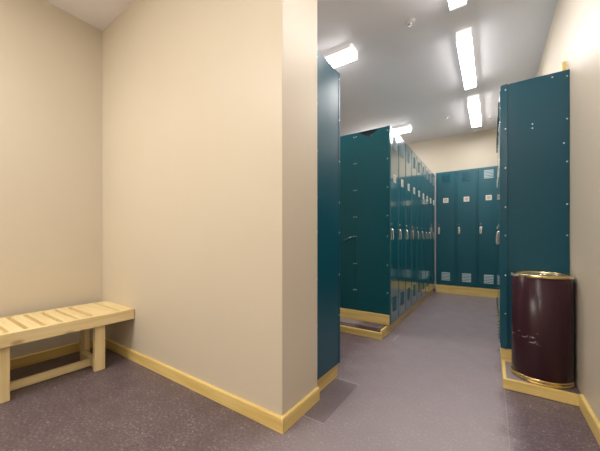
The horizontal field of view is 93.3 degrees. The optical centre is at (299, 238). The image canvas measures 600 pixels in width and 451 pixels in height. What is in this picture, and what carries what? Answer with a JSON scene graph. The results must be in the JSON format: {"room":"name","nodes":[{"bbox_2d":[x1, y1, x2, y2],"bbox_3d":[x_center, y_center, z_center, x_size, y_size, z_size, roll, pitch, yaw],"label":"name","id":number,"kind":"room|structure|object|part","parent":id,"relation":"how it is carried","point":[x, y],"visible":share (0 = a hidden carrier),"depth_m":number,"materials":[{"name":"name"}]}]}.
{"room":"locker room","nodes":[
{"label":"locker room","id":0,"kind":"room"},
{"bbox_2d":[0,0,101,358],"bbox_3d":[-1.379,-0.472,3.457,0.100,2.945,7.980,0,0,34],"label":"wall","id":1,"kind":"structure","parent":0,"point":[51,58],"depth_m":2.34,"materials":[{"name":"beige paint"}]},
{"bbox_2d":[10,339,92,369],"bbox_3d":[-2.710,0.960,1.388,0.016,0.079,3.060,0,0,34],"label":"baseboard","id":2,"kind":"structure","parent":1,"relation":"attached to","point":[30,359],"depth_m":2.31,"materials":[{"name":"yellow wood"}]},
{"bbox_2d":[102,0,316,415],"bbox_3d":[-0.875,-0.472,2.209,2.134,2.945,0.358,0,0,34],"label":"wall","id":3,"kind":"structure","parent":0,"point":[209,107],"depth_m":1.75,"materials":[{"name":"beige paint"}]},
{"bbox_2d":[105,338,284,433],"bbox_3d":[-0.966,0.960,2.045,2.134,0.079,0.016,0,0,34],"label":"baseboard","id":4,"kind":"structure","parent":3,"relation":"attached to","point":[261,415],"depth_m":1.77,"materials":[{"name":"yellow wood"}]},
{"bbox_2d":[283,386,319,431],"bbox_3d":[0.015,0.960,1.606,0.016,0.079,0.356,0,0,34],"label":"baseboard","id":5,"kind":"structure","parent":3,"relation":"attached to","point":[294,414],"depth_m":1.58,"materials":[{"name":"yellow wood"}]},
{"bbox_2d":[0,289,599,450],"bbox_3d":[0.102,1.050,2.455,3.675,0.100,8.180,0,0,34],"label":"floor","id":6,"kind":"structure","parent":0,"point":[434,382],"depth_m":1.65,"materials":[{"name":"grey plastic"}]},
{"bbox_2d":[0,301,133,403],"bbox_3d":[-2.104,0.785,1.673,0.530,0.427,1.912,0,0,34],"label":"bench","id":7,"kind":"object","parent":6,"relation":"on","point":[29,327],"visible":1,"depth_m":2.05,"materials":[{"name":"brown wood"}]},
{"bbox_3d":[-1.817,0.809,1.723,0.040,0.380,0.068,0,0,34],"label":"leg","id":8,"kind":"part","parent":7,"relation":"part of","materials":[{"name":"brown wood"}]},
{"bbox_3d":[-2.312,0.616,1.810,0.032,0.082,1.906,0,0,34],"label":"rail","id":9,"kind":"part","parent":7,"relation":"part of","materials":[{"name":"brown wood"}]},
{"bbox_3d":[-1.899,0.616,1.531,0.032,0.082,1.906,0,0,34],"label":"rail","id":10,"kind":"part","parent":7,"relation":"part of","materials":[{"name":"brown wood"}]},
{"bbox_3d":[-1.825,0.809,2.401,0.105,0.380,0.040,0,0,34],"label":"leg","id":11,"kind":"part","parent":7,"relation":"part of","materials":[{"name":"brown wood"}]},
{"bbox_3d":[-1.669,0.965,2.257,0.314,0.069,0.040,0,0,34],"label":"foot rail","id":12,"kind":"part","parent":7,"relation":"part of","materials":[{"name":"brown wood"}]},
{"bbox_3d":[-1.527,0.809,2.151,0.040,0.380,0.068,0,0,34],"label":"leg","id":13,"kind":"part","parent":7,"relation":"part of","materials":[{"name":"brown wood"}]},
{"bbox_2d":[317,365,336,390],"bbox_3d":[0.056,0.948,1.997,0.298,0.103,0.331,0,0,34],"label":"board","id":14,"kind":"object","parent":6,"relation":"on","point":[331,374],"visible":0.14,"depth_m":1.92,"materials":[{"name":"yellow wood"}]},
{"bbox_2d":[317,50,339,379],"bbox_3d":[0.074,-0.145,2.004,0.319,2.080,0.362,0,0,34],"label":"locker","id":15,"kind":"object","parent":14,"relation":"on","point":[328,78],"visible":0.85,"depth_m":1.89,"materials":[{"name":"teal metal"}]},
{"bbox_2d":[340,133,354,309],"bbox_3d":[0.517,-0.134,3.367,0.410,2.063,0.353,0,0,34],"label":"locker","id":16,"kind":"object","parent":6,"relation":"on","point":[347,142],"visible":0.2,"depth_m":3.19,"materials":[{"name":"teal metal"}]},
{"bbox_2d":[340,308,389,324],"bbox_3d":[0.606,0.847,3.135,0.764,0.102,0.018,0,0,34],"label":"board","id":17,"kind":"object","parent":6,"relation":"on","point":[384,319],"visible":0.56,"depth_m":3.06,"materials":[{"name":"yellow wood"}]},
{"bbox_2d":[355,125,397,324],"bbox_3d":[0.867,-0.134,3.150,0.410,2.063,0.319,0,0,34],"label":"locker","id":18,"kind":"object","parent":6,"relation":"on","point":[376,150],"visible":1,"depth_m":3.02,"materials":[{"name":"teal metal"}]},
{"bbox_3d":[0.771,-0.185,3.032,0.383,1.960,0.004,0,0,34],"label":"panel","id":19,"kind":"part","parent":18,"relation":"part of","materials":[{"name":"metal"}]},
{"bbox_3d":[1.014,-0.136,3.057,0.017,2.017,0.273,0,0,34],"label":"door","id":20,"kind":"part","parent":18,"relation":"part of","materials":[{"name":"teal metal"}]},
{"bbox_2d":[393,136,396,150],"bbox_3d":[1.025,-1.022,3.050,0.008,0.141,0.130,0,0,34],"label":"vent","id":21,"kind":"object","parent":18,"relation":"attached to","point":[394,137],"depth_m":3.05,"materials":[{"name":"metal"}]},
{"bbox_2d":[393,296,396,310],"bbox_3d":[1.025,0.701,3.050,0.008,0.146,0.130,0,0,34],"label":"vent","id":22,"kind":"object","parent":18,"relation":"attached to","point":[394,297],"depth_m":3.05,"materials":[{"name":"teal metal"}]},
{"bbox_2d":[340,288,433,339],"bbox_3d":[1.320,0.949,4.226,0.767,0.100,2.989,0,0,34],"label":"plinth","id":23,"kind":"object","parent":6,"relation":"on","point":[351,326],"visible":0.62,"depth_m":2.97,"materials":[{"name":"yellow wood"}]},
{"bbox_2d":[398,135,404,317],"bbox_3d":[1.044,-0.134,3.411,0.410,2.063,0.308,0,0,34],"label":"locker","id":24,"kind":"object","parent":6,"relation":"on","point":[401,144],"visible":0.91,"depth_m":3.28,"materials":[{"name":"teal metal"}]},
{"bbox_2d":[401,291,403,304],"bbox_3d":[1.198,0.701,3.307,0.008,0.146,0.130,0,0,34],"label":"vent","id":25,"kind":"object","parent":24,"relation":"attached to","point":[402,292],"depth_m":3.30,"materials":[{"name":"teal metal"}]},
{"bbox_2d":[405,143,410,311],"bbox_3d":[1.218,-0.134,3.668,0.410,2.063,0.308,0,0,34],"label":"locker","id":26,"kind":"object","parent":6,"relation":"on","point":[407,148],"visible":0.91,"depth_m":3.52,"materials":[{"name":"teal metal"}]},
{"bbox_2d":[407,288,410,300],"bbox_3d":[1.372,0.701,3.563,0.008,0.146,0.130,0,0,34],"label":"vent","id":27,"kind":"object","parent":26,"relation":"attached to","point":[408,289],"depth_m":3.55,"materials":[{"name":"teal metal"}]},
{"bbox_2d":[411,149,415,306],"bbox_3d":[1.391,-0.134,3.925,0.410,2.063,0.308,0,0,34],"label":"locker","id":28,"kind":"object","parent":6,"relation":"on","point":[413,155],"visible":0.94,"depth_m":3.79,"materials":[{"name":"teal metal"}]},
{"bbox_2d":[416,155,420,301],"bbox_3d":[1.565,-0.134,4.181,0.410,2.063,0.308,0,0,34],"label":"locker","id":29,"kind":"object","parent":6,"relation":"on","point":[418,160],"visible":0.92,"depth_m":4.04,"materials":[{"name":"teal metal"}]},
{"bbox_2d":[421,160,424,297],"bbox_3d":[1.739,-0.134,4.438,0.410,2.063,0.308,0,0,34],"label":"locker","id":30,"kind":"object","parent":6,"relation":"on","point":[422,163],"visible":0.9,"depth_m":4.28,"materials":[{"name":"teal metal"}]},
{"bbox_2d":[425,165,428,294],"bbox_3d":[1.913,-0.134,4.695,0.410,2.063,0.308,0,0,34],"label":"locker","id":31,"kind":"object","parent":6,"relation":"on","point":[426,167],"visible":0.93,"depth_m":4.54,"materials":[{"name":"teal metal"}]},
{"bbox_2d":[429,169,431,290],"bbox_3d":[2.087,-0.134,4.952,0.410,2.063,0.308,0,0,34],"label":"locker","id":32,"kind":"object","parent":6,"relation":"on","point":[430,171],"visible":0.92,"depth_m":4.84,"materials":[{"name":"teal metal"}]},
{"bbox_2d":[432,173,434,288],"bbox_3d":[2.260,-0.134,5.208,0.410,2.063,0.308,0,0,34],"label":"locker","id":33,"kind":"object","parent":6,"relation":"on","point":[433,175],"visible":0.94,"depth_m":5.09,"materials":[{"name":"teal metal"}]},
{"bbox_2d":[435,173,435,291],"bbox_3d":[2.514,-0.103,5.243,0.010,2.204,0.028,0,0,34],"label":"cabinet filler","id":34,"kind":"object","parent":6,"relation":"on","point":[435,173],"visible":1,"depth_m":5.23,"materials":[{"name":"beige metal"}]},
{"bbox_2d":[436,171,455,285],"bbox_3d":[2.735,-0.180,5.270,0.322,2.050,0.358,0,0,34],"label":"locker","id":35,"kind":"object","parent":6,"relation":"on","point":[445,181],"visible":0.98,"depth_m":5.13,"materials":[{"name":"teal metal"}]},
{"bbox_2d":[442,174,449,182],"bbox_3d":[2.645,-1.083,5.137,0.136,0.141,0.008,0,0,34],"label":"vent","id":36,"kind":"object","parent":35,"relation":"attached to","point":[445,177],"depth_m":5.13,"materials":[{"name":"teal metal"}]},
{"bbox_2d":[442,272,449,280],"bbox_3d":[2.645,0.693,5.137,0.136,0.146,0.008,0,0,34],"label":"vent","id":37,"kind":"object","parent":35,"relation":"attached to","point":[445,275],"depth_m":5.14,"materials":[{"name":"metal"}]},
{"bbox_2d":[436,284,496,297],"bbox_3d":[3.143,0.926,5.006,1.296,0.145,0.344,0,0,34],"label":"plinth","id":38,"kind":"object","parent":6,"relation":"on","point":[440,288],"visible":0.55,"depth_m":4.95,"materials":[{"name":"yellow wood"}]},
{"bbox_2d":[456,168,476,286],"bbox_3d":[3.003,-0.180,5.088,0.322,2.050,0.358,0,0,34],"label":"locker","id":39,"kind":"object","parent":6,"relation":"on","point":[466,180],"visible":0.97,"depth_m":4.96,"materials":[{"name":"teal metal"}]},
{"bbox_2d":[462,172,470,180],"bbox_3d":[2.913,-1.083,4.955,0.136,0.141,0.008,0,0,34],"label":"vent","id":40,"kind":"object","parent":39,"relation":"attached to","point":[466,176],"depth_m":4.96,"materials":[{"name":"teal metal"}]},
{"bbox_2d":[462,273,470,281],"bbox_3d":[2.913,0.693,4.955,0.136,0.146,0.008,0,0,34],"label":"vent","id":41,"kind":"object","parent":39,"relation":"attached to","point":[466,277],"depth_m":4.96,"materials":[{"name":"metal"}]},
{"bbox_2d":[477,166,496,288],"bbox_3d":[3.271,-0.180,4.907,0.322,2.050,0.358,0,0,34],"label":"locker","id":42,"kind":"object","parent":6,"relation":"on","point":[486,176],"visible":0.94,"depth_m":4.79,"materials":[{"name":"teal metal"}]},
{"bbox_2d":[484,169,493,178],"bbox_3d":[3.181,-1.083,4.774,0.136,0.141,0.008,0,0,34],"label":"vent","id":43,"kind":"object","parent":42,"relation":"attached to","point":[488,173],"depth_m":4.77,"materials":[{"name":"metal"}]},
{"bbox_2d":[484,275,493,283],"bbox_3d":[3.181,0.693,4.774,0.136,0.146,0.008,0,0,34],"label":"vent","id":44,"kind":"object","parent":42,"relation":"attached to","point":[488,279],"depth_m":4.77,"materials":[{"name":"metal"}]},
{"bbox_2d":[495,136,497,308],"bbox_3d":[2.132,-0.164,2.729,0.415,1.998,0.318,0,0,34],"label":"locker","id":45,"kind":"object","parent":6,"relation":"on","point":[497,136],"visible":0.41,"depth_m":2.80,"materials":[{"name":"teal metal"}]},
{"bbox_2d":[495,117,498,326],"bbox_3d":[1.953,-0.164,2.464,0.415,1.998,0.318,0,0,34],"label":"locker","id":46,"kind":"object","parent":6,"relation":"on","point":[497,117],"visible":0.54,"depth_m":2.57,"materials":[{"name":"teal metal"}]},
{"bbox_3d":[1.807,-0.166,2.563,0.017,1.952,0.283,0,0,34],"label":"door","id":47,"kind":"part","parent":46,"relation":"part of","materials":[{"name":"teal metal"}]},
{"bbox_2d":[496,138,497,311],"bbox_3d":[2.312,-0.164,2.994,0.415,1.998,0.318,0,0,34],"label":"locker","id":48,"kind":"object","parent":6,"relation":"on","point":[496,138],"visible":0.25,"depth_m":3.01,"materials":[{"name":"teal metal"}]},
{"bbox_3d":[2.166,-0.166,3.093,0.017,1.952,0.283,0,0,34],"label":"door","id":49,"kind":"part","parent":48,"relation":"part of","materials":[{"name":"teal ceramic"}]},
{"bbox_2d":[501,348,510,361],"bbox_3d":[1.702,0.885,2.065,0.382,0.099,0.017,0,0,34],"label":"board","id":50,"kind":"object","parent":6,"relation":"on","point":[505,353],"visible":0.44,"depth_m":2.15,"materials":[{"name":"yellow wood"}]},
{"bbox_2d":[496,69,568,348],"bbox_3d":[1.768,-0.164,2.191,0.415,1.998,0.337,0,0,34],"label":"locker","id":51,"kind":"object","parent":6,"relation":"on","point":[533,113],"visible":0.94,"depth_m":2.06,"materials":[{"name":"teal metal"}]},
{"bbox_3d":[1.627,-0.166,2.298,0.017,1.952,0.283,0,0,34],"label":"door","id":52,"kind":"part","parent":51,"relation":"part of","materials":[{"name":"teal metal"}]},
{"bbox_2d":[562,61,566,70],"bbox_3d":[1.876,-1.208,2.011,0.024,0.087,0.025,0,0,34],"label":"wood block","id":53,"kind":"object","parent":51,"relation":"on","point":[564,64],"visible":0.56,"depth_m":2.00,"materials":[{"name":"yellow wood"}]},
{"bbox_2d":[499,340,580,405],"bbox_3d":[1.965,0.966,2.451,0.382,0.067,1.627,0,0,34],"label":"plinth","id":54,"kind":"object","parent":6,"relation":"on","point":[510,381],"visible":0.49,"depth_m":1.79,"materials":[{"name":"yellow wood"}]},
{"bbox_2d":[511,271,574,388],"bbox_3d":[1.619,0.584,1.901,0.329,0.695,0.307,0,0,34],"label":"trash can","id":55,"kind":"object","parent":6,"relation":"on","point":[542,303],"visible":1,"depth_m":1.79,"materials":[{"name":"red metal"}]},
{"bbox_3d":[1.619,0.252,1.901,0.324,0.015,0.278,0,0,34],"label":"lid","id":56,"kind":"part","parent":55,"relation":"part of","materials":[{"name":"metal"}]},
{"bbox_2d":[45,0,556,143],"bbox_3d":[0.102,-1.995,2.455,3.675,0.100,8.180,0,0,34],"label":"ceiling","id":57,"kind":"structure","parent":0,"point":[402,74],"depth_m":2.95,"materials":[{"name":"paint"}]},
{"bbox_2d":[324,44,357,67],"bbox_3d":[0.108,-1.902,3.196,1.095,0.084,0.155,0,0,34],"label":"ceiling light","id":58,"kind":"object","parent":57,"relation":"attached to","point":[345,55],"visible":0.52,"depth_m":2.94,"materials":[{"name":"white plastic"}]},
{"bbox_2d":[393,124,411,133],"bbox_3d":[1.478,-1.902,5.170,1.050,0.084,0.160,0,0,34],"label":"ceiling light","id":59,"kind":"object","parent":57,"relation":"attached to","point":[406,128],"visible":0.43,"depth_m":4.90,"materials":[{"name":"white plastic"}]},
{"bbox_2d":[406,18,414,26],"bbox_3d":[0.991,-1.927,2.541,0.082,0.034,0.082,0,0,34],"label":"sprinkler head","id":60,"kind":"object","parent":57,"relation":"attached to","point":[411,21],"visible":1,"depth_m":2.53},
{"bbox_2d":[448,0,466,10],"bbox_3d":[0.981,-1.902,1.851,0.120,0.084,1.065,0,0,34],"label":"ceiling light","id":61,"kind":"object","parent":57,"relation":"attached to","point":[453,4],"visible":1,"depth_m":2.25,"materials":[{"name":"white plastic"}]},
{"bbox_2d":[456,27,476,89],"bbox_3d":[1.826,-1.902,3.084,0.125,0.084,1.075,0,0,34],"label":"ceiling light","id":62,"kind":"object","parent":57,"relation":"attached to","point":[464,37],"visible":1,"depth_m":2.92,"materials":[{"name":"white plastic"}]},
{"bbox_2d":[467,94,481,127],"bbox_3d":[2.660,-1.902,4.301,0.138,0.084,1.065,0,0,34],"label":"ceiling light","id":63,"kind":"object","parent":57,"relation":"attached to","point":[473,102],"visible":1,"depth_m":4.13,"materials":[{"name":"white plastic"}]},
{"bbox_2d":[468,101,480,126],"bbox_3d":[2.660,-1.891,4.301,0.136,0.056,1.021,0,0,34],"label":"diffuser","id":64,"kind":"object","parent":63,"relation":"attached to","point":[474,106],"depth_m":4.23,"materials":[{"name":"white plastic"}]},
{"bbox_2d":[407,128,496,288],"bbox_3d":[2.366,-0.472,5.801,3.675,2.945,0.100,0,0,34],"label":"wall","id":65,"kind":"structure","parent":0,"point":[472,150],"depth_m":5.32,"materials":[{"name":"beige paint"}]},
{"bbox_2d":[536,0,599,422],"bbox_3d":[1.582,-0.472,1.453,0.100,2.945,7.980,0,0,34],"label":"wall","id":66,"kind":"structure","parent":0,"point":[573,37],"depth_m":1.68,"materials":[{"name":"beige paint"}]},
{"bbox_2d":[579,394,599,445],"bbox_3d":[0.478,0.960,-0.074,0.016,0.079,4.214,0,0,34],"label":"baseboard","id":67,"kind":"structure","parent":66,"relation":"attached to","point":[589,415],"depth_m":1.50,"materials":[{"name":"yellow wood"}]}
]}

